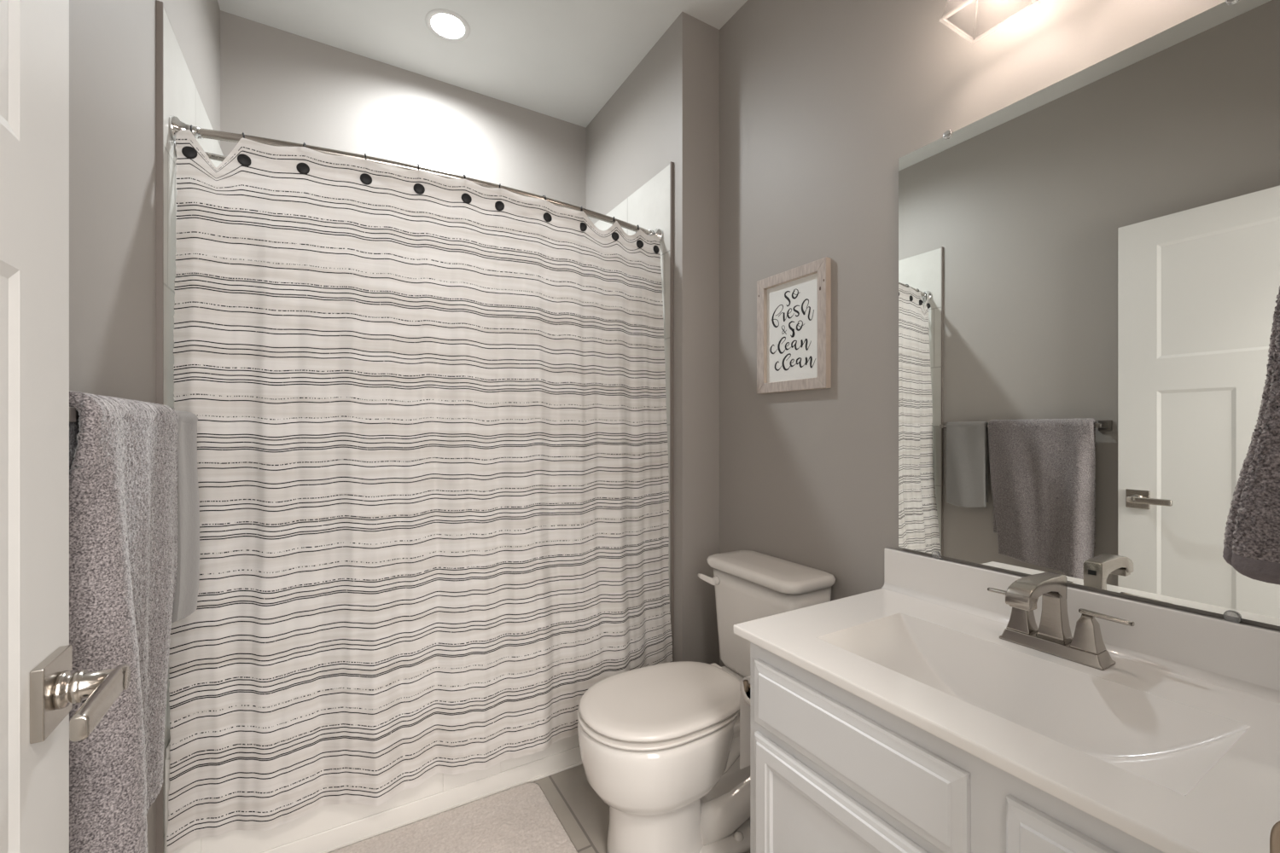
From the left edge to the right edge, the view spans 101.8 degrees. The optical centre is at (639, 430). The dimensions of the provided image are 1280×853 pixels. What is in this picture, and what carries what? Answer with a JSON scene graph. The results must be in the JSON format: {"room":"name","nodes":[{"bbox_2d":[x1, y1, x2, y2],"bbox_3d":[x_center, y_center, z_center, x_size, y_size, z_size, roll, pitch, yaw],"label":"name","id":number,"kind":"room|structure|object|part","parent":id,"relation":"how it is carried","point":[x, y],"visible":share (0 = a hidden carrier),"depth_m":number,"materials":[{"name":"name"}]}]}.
{"room":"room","nodes":[
{"label":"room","id":0,"kind":"room"},
{"bbox_2d":[69,0,220,852],"bbox_3d":[-0.671,-0.203,0.306,0.100,2.777,4.008,0,0,-30],"label":"wall","id":1,"kind":"structure","parent":0,"point":[113,43],"depth_m":1.04,"materials":[{"name":"grey paint"}]},
{"bbox_2d":[69,407,79,422],"bbox_3d":[-0.949,-0.020,0.956,0.080,0.048,0.738,0,0,-30],"label":"towel bar","id":2,"kind":"object","parent":1,"relation":"attached to","point":[73,414],"visible":0.12,"depth_m":0.68,"materials":[{"name":"silver metal"}]},
{"bbox_3d":[-0.774,-0.020,0.659,0.080,0.048,0.048,0,0,-30],"label":"wall post","id":3,"kind":"part","parent":2,"relation":"part of","materials":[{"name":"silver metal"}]},
{"bbox_2d":[69,390,178,852],"bbox_3d":[-0.850,0.319,0.880,0.098,0.743,0.433,0,0,-30],"label":"bath towel","id":4,"kind":"object","parent":2,"relation":"hanging from","point":[123,452],"visible":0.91,"depth_m":0.74,"materials":[{"name":"grey fabric"}]},
{"bbox_2d":[171,410,199,623],"bbox_3d":[-1.026,0.184,1.160,0.060,0.457,0.205,0,0,-30],"label":"hand towel","id":5,"kind":"object","parent":2,"relation":"hanging from","point":[188,574],"visible":0.59,"depth_m":1.14,"materials":[{"name":"grey fabric"}]},
{"bbox_2d":[156,0,674,852],"bbox_3d":[-0.523,0.070,1.649,1.515,2.229,0.006,0,0,-30],"label":"trim","id":6,"kind":"structure","parent":1,"relation":"attached to","point":[160,5],"depth_m":1.27,"materials":[{"name":"white paint"}]},
{"bbox_2d":[163,8,223,852],"bbox_3d":[-1.380,0.072,1.624,0.012,2.225,0.818,0,0,-30],"label":"shower surround","id":7,"kind":"structure","parent":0,"point":[182,99],"depth_m":1.34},
{"bbox_2d":[174,140,226,161],"bbox_3d":[-0.586,-0.745,1.757,1.491,0.040,0.040,0,0,-30],"label":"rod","id":8,"kind":"object","parent":7,"relation":"attached to","point":[212,156],"visible":0.04,"depth_m":1.42,"materials":[{"name":"silver metal"}]},
{"bbox_3d":[-0.586,-0.745,1.757,1.483,0.016,0.016,0,0,-30],"label":"rod","id":9,"kind":"part","parent":8,"relation":"part of","materials":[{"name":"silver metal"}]},
{"bbox_2d":[220,10,585,208],"bbox_3d":[-0.887,-0.203,2.446,1.694,2.777,0.100,0,0,-30],"label":"wall","id":10,"kind":"structure","parent":0,"point":[276,84],"depth_m":2.25,"materials":[{"name":"grey paint"}]},
{"bbox_2d":[217,0,747,127],"bbox_3d":[0.447,-1.642,0.963,2.694,0.100,4.008,0,0,-30],"label":"ceiling","id":11,"kind":"structure","parent":0,"point":[563,60],"depth_m":2.10,"materials":[{"name":"paint"}]},
{"bbox_2d":[424,8,470,41],"bbox_3d":[-0.756,-1.615,2.049,0.166,0.054,0.166,0,0,-30],"label":"recessed light","id":12,"kind":"object","parent":11,"relation":"in","point":[447,25],"visible":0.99,"depth_m":2.06,"materials":[{"name":"white paint"}]},
{"bbox_2d":[532,764,609,852],"bbox_3d":[0.447,1.235,0.963,2.694,0.100,4.008,0,0,-30],"label":"floor","id":13,"kind":"structure","parent":0,"point":[584,816],"depth_m":1.63,"materials":[{"name":"tile"}]},
{"bbox_2d":[164,734,582,852],"bbox_3d":[-0.729,0.985,2.000,1.489,0.400,0.802,0,0,-30],"label":"bathtub","id":14,"kind":"object","parent":13,"relation":"on","point":[328,829],"visible":0.23,"depth_m":1.52,"materials":[{"name":"white ceramic"}]},
{"bbox_2d":[328,782,578,852],"bbox_3d":[-0.534,1.176,1.315,0.760,0.016,0.556,0,0,-30],"label":"bath mat","id":15,"kind":"object","parent":13,"relation":"on","point":[519,819],"visible":1,"depth_m":1.51,"materials":[{"name":"beige fabric"}]},
{"bbox_2d":[577,550,835,852],"bbox_3d":[0.177,0.809,1.554,0.754,0.752,0.414,0,0,-30],"label":"toilet","id":16,"kind":"object","parent":13,"relation":"on","point":[660,743],"visible":0.81,"depth_m":1.42,"materials":[{"name":"white ceramic"}]},
{"bbox_3d":[0.055,0.784,1.482,0.470,0.012,0.364,0,0,-30],"label":"seat","id":17,"kind":"part","parent":16,"relation":"part of","materials":[{"name":"white plastic"}]},
{"bbox_3d":[0.068,0.761,1.489,0.495,0.022,0.361,0,0,-30],"label":"lid","id":18,"kind":"part","parent":16,"relation":"part of","materials":[{"name":"white plastic"}]},
{"bbox_3d":[0.237,0.513,1.788,0.032,0.030,0.077,0,0,-38],"label":"flush lever","id":19,"kind":"part","parent":16,"relation":"part of","materials":[{"name":"silver metal"}]},
{"bbox_3d":[0.411,0.452,1.690,0.212,0.040,0.412,0,0,-30],"label":"tank lid","id":20,"kind":"part","parent":16,"relation":"part of","materials":[{"name":"white ceramic"}]},
{"bbox_3d":[0.416,0.639,1.694,0.183,0.340,0.388,0,0,-30],"label":"tank","id":21,"kind":"part","parent":16,"relation":"part of","materials":[{"name":"white ceramic"}]},
{"bbox_2d":[750,641,1164,852],"bbox_3d":[0.659,0.818,0.933,0.554,0.735,0.773,0,0,-30],"label":"vanity cabinet","id":22,"kind":"object","parent":13,"relation":"on","point":[833,770],"visible":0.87,"depth_m":0.87,"materials":[{"name":"white paint"}]},
{"bbox_2d":[743,680,750,692],"bbox_3d":[0.338,0.619,1.250,0.161,0.036,0.098,0,0,-30],"label":"paper holder","id":23,"kind":"object","parent":22,"relation":"attached to","point":[747,687],"visible":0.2,"depth_m":1.25,"materials":[{"name":"silver metal"}]},
{"bbox_2d":[739,675,750,769],"bbox_3d":[0.307,0.719,1.282,0.100,0.238,0.067,0,0,-30],"label":"toilet paper roll","id":24,"kind":"object","parent":23,"relation":"hanging from","point":[744,696],"visible":0.23,"depth_m":1.29,"materials":[{"name":"white paper"}]},
{"bbox_3d":[0.354,0.853,0.924,0.018,0.415,0.432,0,0,-30],"label":"door","id":25,"kind":"part","parent":22,"relation":"part of","materials":[{"name":"white paint"}]},
{"bbox_3d":[0.354,0.556,0.924,0.018,0.132,0.432,0,0,-30],"label":"drawer","id":26,"kind":"part","parent":22,"relation":"part of","materials":[{"name":"white paint"}]},
{"bbox_2d":[733,547,1279,852],"bbox_3d":[0.654,0.444,0.938,0.560,0.240,0.824,0,0,-30],"label":"countertop","id":27,"kind":"structure","parent":22,"relation":"on","point":[1173,746],"depth_m":0.88,"materials":[{"name":"white stone"}]},
{"bbox_2d":[816,612,1250,796],"bbox_3d":[0.626,0.496,0.918,0.286,0.132,0.544,0,0,-30],"label":"basin","id":28,"kind":"object","parent":27,"relation":"in","point":[1170,746],"depth_m":0.92,"materials":[{"name":"white ceramic"}]},
{"bbox_2d":[987,571,1134,670],"bbox_3d":[0.758,0.355,0.988,0.175,0.151,0.235,0,0,-30],"label":"bathroom faucet","id":29,"kind":"object","parent":27,"relation":"on","point":[1053,637],"visible":1,"depth_m":0.99,"materials":[{"name":"silver metal"}]},
{"bbox_3d":[0.768,0.341,1.086,0.018,0.008,0.076,0,0,-30],"label":"lever","id":30,"kind":"part","parent":29,"relation":"part of","materials":[{"name":"silver metal"}]},
{"bbox_3d":[0.781,0.377,1.063,0.043,0.065,0.043,0,0,-30],"label":"handle","id":31,"kind":"part","parent":29,"relation":"part of","materials":[{"name":"silver metal"}]},
{"bbox_3d":[0.756,0.344,0.987,0.171,0.129,0.049,0,0,-30],"label":"spout","id":32,"kind":"part","parent":29,"relation":"part of","materials":[{"name":"silver metal"}]},
{"bbox_3d":[0.808,0.419,1.017,0.058,0.023,0.170,0,0,-30],"label":"plate","id":33,"kind":"part","parent":29,"relation":"part of","materials":[{"name":"silver metal"}]},
{"bbox_3d":[0.836,0.377,0.971,0.043,0.065,0.043,0,0,-30],"label":"handle","id":34,"kind":"part","parent":29,"relation":"part of","materials":[{"name":"silver metal"}]},
{"bbox_3d":[0.849,0.341,0.949,0.018,0.008,0.076,0,0,-30],"label":"lever","id":35,"kind":"part","parent":29,"relation":"part of","materials":[{"name":"silver metal"}]},
{"bbox_3d":[0.551,0.556,0.589,0.018,0.132,0.246,0,0,-30],"label":"drawer","id":36,"kind":"part","parent":22,"relation":"part of","materials":[{"name":"white paint"}]},
{"bbox_2d":[585,11,719,665],"bbox_3d":[0.015,-0.203,2.405,0.179,2.777,0.882,0,0,-30],"label":"wall","id":37,"kind":"structure","parent":0,"point":[666,110],"depth_m":2.04,"materials":[{"name":"grey paint"}]},
{"bbox_2d":[593,163,669,599],"bbox_3d":[-0.084,0.072,2.385,0.012,2.225,0.818,0,0,-30],"label":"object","id":38,"kind":"structure","parent":37,"relation":"attached to","point":[648,207],"depth_m":2.08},
{"bbox_2d":[168,115,663,243],"bbox_3d":[-0.547,-0.780,1.690,1.498,0.060,0.132,0,0,-30],"label":"curved shower rod","id":39,"kind":"object","parent":38,"relation":"attached to","point":[175,125],"visible":0.73,"depth_m":1.50,"materials":[{"name":"silver metal"}]},
{"bbox_2d":[181,124,197,158],"bbox_3d":[-1.167,-0.747,1.354,0.031,0.099,0.049,0,0,-30],"label":"curtain ring","id":40,"kind":"object","parent":39,"relation":"hanging from","point":[189,152],"visible":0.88,"depth_m":1.33,"materials":[{"name":"black metal"}]},
{"bbox_2d":[237,132,251,166],"bbox_3d":[-1.059,-0.747,1.389,0.031,0.099,0.049,0,0,-45],"label":"curtain ring","id":41,"kind":"object","parent":39,"relation":"hanging from","point":[243,160],"visible":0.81,"depth_m":1.37,"materials":[{"name":"black metal"}]},
{"bbox_2d":[296,142,309,174],"bbox_3d":[-0.926,-0.747,1.437,0.031,0.099,0.049,0,0,-25],"label":"curtain ring","id":42,"kind":"object","parent":39,"relation":"hanging from","point":[302,168],"visible":0.85,"depth_m":1.42,"materials":[{"name":"black metal"}]},
{"bbox_2d":[360,153,372,185],"bbox_3d":[-0.789,-0.747,1.495,0.031,0.099,0.049,0,0,-33],"label":"curtain ring","id":43,"kind":"object","parent":39,"relation":"hanging from","point":[365,178],"visible":0.88,"depth_m":1.48,"materials":[{"name":"black metal"}]},
{"bbox_2d":[166,129,672,852],"bbox_3d":[-0.513,0.130,1.636,1.483,1.809,0.169,0,0,-30],"label":"shower curtain","id":44,"kind":"object","parent":39,"relation":"hanging from","point":[433,451],"visible":0.94,"depth_m":1.50,"materials":[{"name":"fabric"}]},
{"bbox_2d":[413,164,424,194],"bbox_3d":[-0.662,-0.747,1.555,0.031,0.099,0.049,0,0,-30],"label":"curtain ring","id":45,"kind":"object","parent":39,"relation":"hanging from","point":[419,189],"visible":0.88,"depth_m":1.53,"materials":[{"name":"black metal"}]},
{"bbox_2d":[461,174,471,203],"bbox_3d":[-0.545,-0.747,1.619,0.031,0.099,0.049,0,0,-36],"label":"curtain ring","id":46,"kind":"object","parent":39,"relation":"hanging from","point":[466,198],"visible":0.88,"depth_m":1.60,"materials":[{"name":"black metal"}]},
{"bbox_2d":[494,183,504,210],"bbox_3d":[-0.451,-0.747,1.675,0.031,0.099,0.049,0,0,-10],"label":"curtain ring","id":47,"kind":"object","parent":39,"relation":"hanging from","point":[499,206],"visible":0.88,"depth_m":1.65,"materials":[{"name":"black metal"}]},
{"bbox_2d":[542,195,552,221],"bbox_3d":[-0.322,-0.747,1.760,0.031,0.099,0.049,0,0,-42],"label":"curtain ring","id":48,"kind":"object","parent":39,"relation":"hanging from","point":[547,217],"visible":0.82,"depth_m":1.74,"materials":[{"name":"black metal"}]},
{"bbox_2d":[580,206,587,231],"bbox_3d":[-0.207,-0.747,1.846,0.031,0.099,0.049,0,0,-16],"label":"curtain ring","id":49,"kind":"object","parent":39,"relation":"hanging from","point":[583,226],"visible":0.78,"depth_m":1.82,"materials":[{"name":"black metal"}]},
{"bbox_2d":[611,216,619,240],"bbox_3d":[-0.097,-0.747,1.936,0.031,0.099,0.049,0,0,-13],"label":"curtain ring","id":50,"kind":"object","parent":39,"relation":"hanging from","point":[615,236],"visible":0.84,"depth_m":1.91,"materials":[{"name":"black metal"}]},
{"bbox_2d":[635,225,643,248],"bbox_3d":[-0.007,-0.747,2.015,0.031,0.099,0.049,0,0,-19],"label":"curtain ring","id":51,"kind":"object","parent":39,"relation":"hanging from","point":[639,243],"visible":0.83,"depth_m":1.99,"materials":[{"name":"black metal"}]},
{"bbox_2d":[652,230,659,253],"bbox_3d":[0.050,-0.747,2.069,0.049,0.099,0.031,0,0,42],"label":"curtain ring","id":52,"kind":"object","parent":39,"relation":"hanging from","point":[656,249],"visible":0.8,"depth_m":2.05,"materials":[{"name":"black metal"}]},
{"bbox_2d":[719,0,1279,667],"bbox_3d":[0.530,-0.203,1.803,0.100,2.777,2.643,0,0,-30],"label":"wall","id":53,"kind":"structure","parent":0,"point":[821,101],"depth_m":1.58,"materials":[{"name":"grey paint"}]},
{"bbox_2d":[756,256,831,394],"bbox_3d":[0.502,-0.329,1.729,0.023,0.400,0.302,0,0,-30],"label":"framed sign","id":54,"kind":"object","parent":53,"relation":"attached to","point":[794,305],"visible":1,"depth_m":1.71,"materials":[{"name":"white paper"}]},
{"bbox_2d":[880,547,1279,703],"bbox_3d":[0.880,0.378,1.071,0.037,0.107,0.824,0,0,-30],"label":"backsplash","id":55,"kind":"structure","parent":53,"relation":"attached to","point":[1242,657],"depth_m":0.97,"materials":[{"name":"white stone"}]},
{"bbox_2d":[898,0,1279,626],"bbox_3d":[0.898,-0.208,1.062,0.013,1.066,0.789,0,0,-30],"label":"wall mirror","id":56,"kind":"object","parent":53,"relation":"attached to","point":[1089,264],"visible":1,"depth_m":1.02,"materials":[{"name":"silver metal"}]},
{"bbox_3d":[0.405,-0.204,0.244,1.694,2.777,0.120,0,0,-30],"label":"wall","id":57,"kind":"structure","parent":0,"visible":0},
{"bbox_2d":[0,0,130,852],"bbox_3d":[-0.467,0.154,0.287,0.105,2.038,0.806,0,0,-30],"label":"door","id":58,"kind":"structure","parent":57,"relation":"in","point":[39,687],"depth_m":0.55,"materials":[{"name":"white paint"}]},
{"bbox_3d":[-0.647,0.288,0.573,0.011,0.076,0.074,0,0,-32],"label":"handle","id":59,"kind":"part","parent":58,"relation":"part of","materials":[{"name":"silver metal"}]},
{"bbox_3d":[-0.576,0.288,0.559,0.015,0.026,0.138,0,0,-32],"label":"lever","id":60,"kind":"part","parent":58,"relation":"part of","materials":[{"name":"silver metal"}]},
{"bbox_2d":[1269,820,1279,852],"bbox_3d":[0.462,0.283,0.302,0.006,0.070,0.124,0,0,-30],"label":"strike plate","id":61,"kind":"object","parent":57,"relation":"attached to","point":[1275,833],"visible":1,"depth_m":0.35,"materials":[{"name":"silver metal"}]},
{"bbox_3d":[0.732,-0.252,0.531,0.131,0.154,0.045,0,0,-30],"label":"towel ring","id":62,"kind":"object","parent":57,"relation":"attached to","visible":0},
{"bbox_2d":[1222,285,1279,585],"bbox_3d":[0.717,-0.015,0.567,0.209,0.345,0.087,0,0,-30],"label":"hanging towel","id":63,"kind":"object","parent":62,"relation":"hanging from","point":[1252,534],"visible":1,"depth_m":0.53,"materials":[{"name":"grey fabric"}]}
]}

